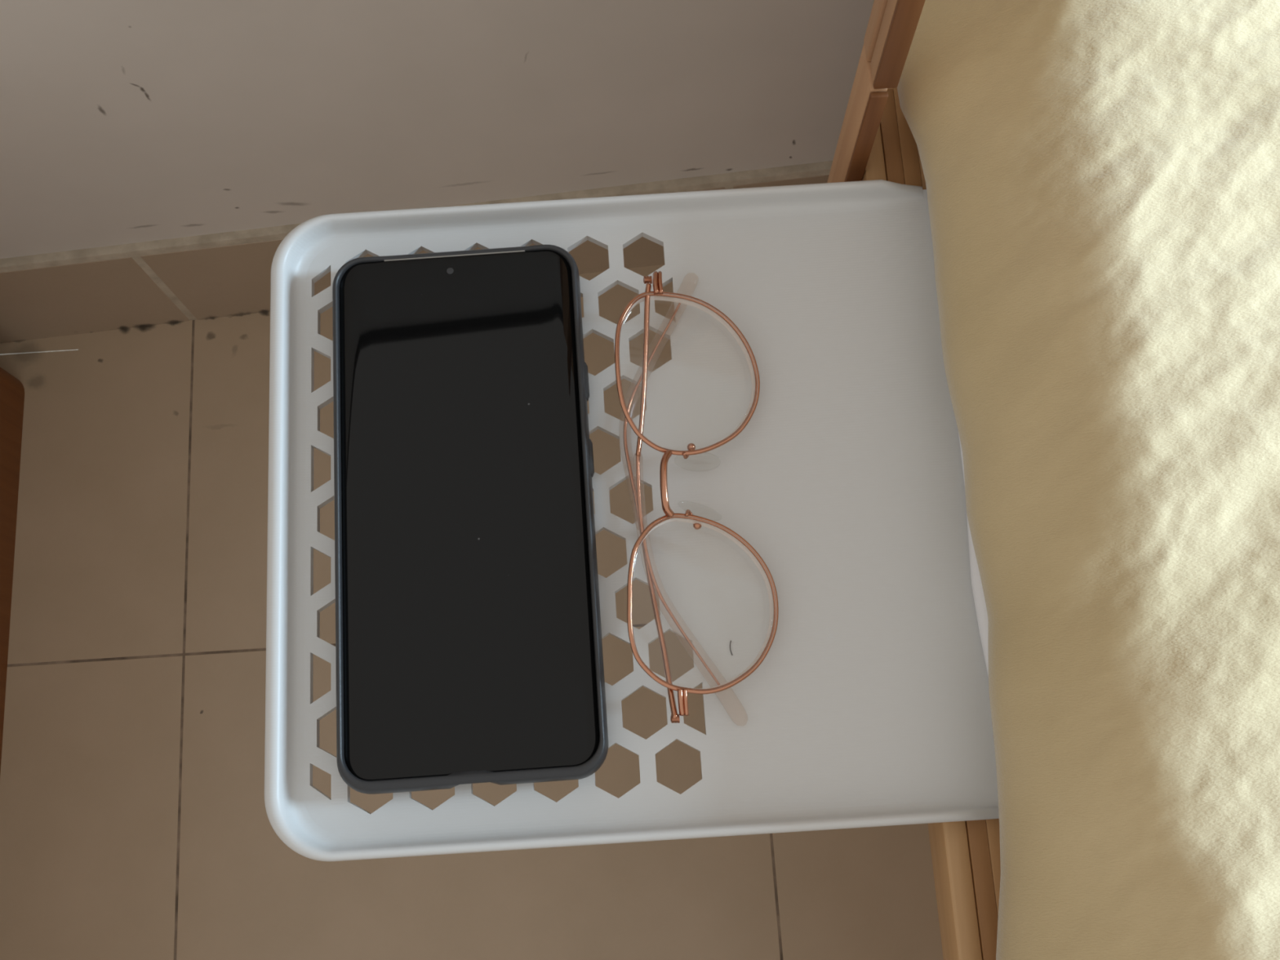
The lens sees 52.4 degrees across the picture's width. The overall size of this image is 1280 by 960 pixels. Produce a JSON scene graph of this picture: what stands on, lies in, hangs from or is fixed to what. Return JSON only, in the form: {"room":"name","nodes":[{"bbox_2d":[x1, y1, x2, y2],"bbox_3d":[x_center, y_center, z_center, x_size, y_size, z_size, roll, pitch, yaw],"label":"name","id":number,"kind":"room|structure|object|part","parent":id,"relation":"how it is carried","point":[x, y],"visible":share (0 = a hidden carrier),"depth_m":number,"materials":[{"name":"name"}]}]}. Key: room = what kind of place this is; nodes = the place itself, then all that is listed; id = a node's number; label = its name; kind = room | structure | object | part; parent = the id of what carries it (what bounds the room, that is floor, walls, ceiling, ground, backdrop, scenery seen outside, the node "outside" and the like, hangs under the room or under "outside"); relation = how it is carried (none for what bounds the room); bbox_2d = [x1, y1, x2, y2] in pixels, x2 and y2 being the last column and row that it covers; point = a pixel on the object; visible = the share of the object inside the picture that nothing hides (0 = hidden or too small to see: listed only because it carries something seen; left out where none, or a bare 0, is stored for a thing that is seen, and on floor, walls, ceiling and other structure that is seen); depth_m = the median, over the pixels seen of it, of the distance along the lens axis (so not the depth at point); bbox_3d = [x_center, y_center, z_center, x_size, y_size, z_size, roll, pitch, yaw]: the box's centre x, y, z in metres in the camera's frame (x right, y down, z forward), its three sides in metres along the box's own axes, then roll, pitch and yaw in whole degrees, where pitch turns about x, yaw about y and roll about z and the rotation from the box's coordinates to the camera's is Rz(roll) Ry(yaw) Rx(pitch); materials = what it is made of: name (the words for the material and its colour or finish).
{"room":"bedroom","nodes":[
{"label":"bedroom","id":0,"kind":"room"},
{"bbox_2d":[0,0,874,258],"bbox_3d":[0.934,-0.432,0.467,5.900,0.967,0.115,-7,75,-1],"label":"wall","id":1,"kind":"structure","parent":0,"point":[122,122],"depth_m":0.65,"materials":[{"name":"paint"}]},
{"bbox_2d":[0,160,832,343],"bbox_3d":[0.946,-0.275,0.832,5.900,0.110,0.014,-7,75,-1],"label":"baseboard","id":2,"kind":"structure","parent":1,"relation":"attached to","point":[228,273],"depth_m":0.79,"materials":[{"name":"tile"}]},
{"bbox_2d":[0,264,943,959],"bbox_3d":[1.020,1.072,0.554,5.500,0.060,2.730,-4,75,0],"label":"floor","id":3,"kind":"structure","parent":0,"point":[135,824],"depth_m":0.78,"materials":[{"name":"tile"}]},
{"bbox_2d":[0,367,24,773],"bbox_3d":[-0.528,0.297,0.570,0.314,0.348,0.837,-4,75,0],"label":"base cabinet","id":4,"kind":"object","parent":3,"relation":"on","point":[11,389],"visible":1,"depth_m":0.81,"materials":[{"name":"brown wood"}]},
{"bbox_2d":[826,0,1000,959],"bbox_3d":[0.900,0.503,0.235,1.588,0.852,1.877,-4,75,0],"label":"frame","id":5,"kind":"object","parent":3,"relation":"on","point":[876,141],"visible":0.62,"depth_m":0.36,"materials":[{"name":"brown wood"}]},
{"bbox_2d":[264,179,999,861],"bbox_3d":[0.005,0.006,0.382,0.227,0.011,0.193,-4,75,0],"label":"tray","id":6,"kind":"object","parent":5,"relation":"attached to","point":[868,704],"visible":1,"depth_m":0.38,"materials":[{"name":"white plastic"}]},
{"bbox_2d":[332,244,608,794],"bbox_3d":[-0.051,0.008,0.379,0.076,0.010,0.160,-4,75,0],"label":"smartphone","id":7,"kind":"object","parent":6,"relation":"on","point":[468,642],"visible":1,"depth_m":0.37,"materials":[{"name":"grey glass"}]},
{"bbox_2d":[614,271,778,723],"bbox_3d":[0.016,0.001,0.376,0.045,0.017,0.139,-4,75,0],"label":"eyeglasses","id":8,"kind":"object","parent":6,"relation":"on","point":[658,294],"visible":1,"depth_m":0.37,"materials":[{"name":"gold metal"}]},
{"bbox_3d":[0.014,-0.008,0.378,0.002,0.006,0.005,33,78,9],"label":"pad arm","id":9,"kind":"part","parent":8,"relation":"part of","materials":[{"name":"gold metal"}]},
{"bbox_3d":[0.015,0.011,0.373,0.003,0.006,0.005,-35,77,-8],"label":"pad arm","id":10,"kind":"part","parent":8,"relation":"part of","materials":[{"name":"gold metal"}]},
{"bbox_3d":[0.071,-0.059,0.597,0.005,0.464,0.017,-4,75,0],"label":"post","id":11,"kind":"part","parent":5,"relation":"part of","materials":[{"name":"brown wood"}]},
{"bbox_3d":[0.066,-0.144,0.298,0.005,0.158,0.008,-4,75,0],"label":"post","id":12,"kind":"part","parent":5,"relation":"part of","materials":[{"name":"brown wood"}]},
{"bbox_3d":[0.068,-0.137,0.296,0.007,0.157,0.007,-4,75,0],"label":"post","id":13,"kind":"part","parent":5,"relation":"part of","materials":[{"name":"brown wood"}]},
{"bbox_2d":[925,183,988,676],"bbox_3d":[0.912,0.556,0.272,1.563,0.106,1.693,-4,75,0],"label":"mattress","id":14,"kind":"object","parent":5,"relation":"on","point":[976,584],"visible":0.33,"depth_m":0.37,"materials":[{"name":"white fabric"}]},
{"bbox_2d":[897,0,1279,959],"bbox_3d":[0.302,0.088,0.320,0.425,0.058,0.656,-4,75,0],"label":"blanket","id":15,"kind":"object","parent":14,"relation":"on","point":[1102,177],"visible":0.98,"depth_m":0.34,"materials":[{"name":"beige fabric"}]}
]}

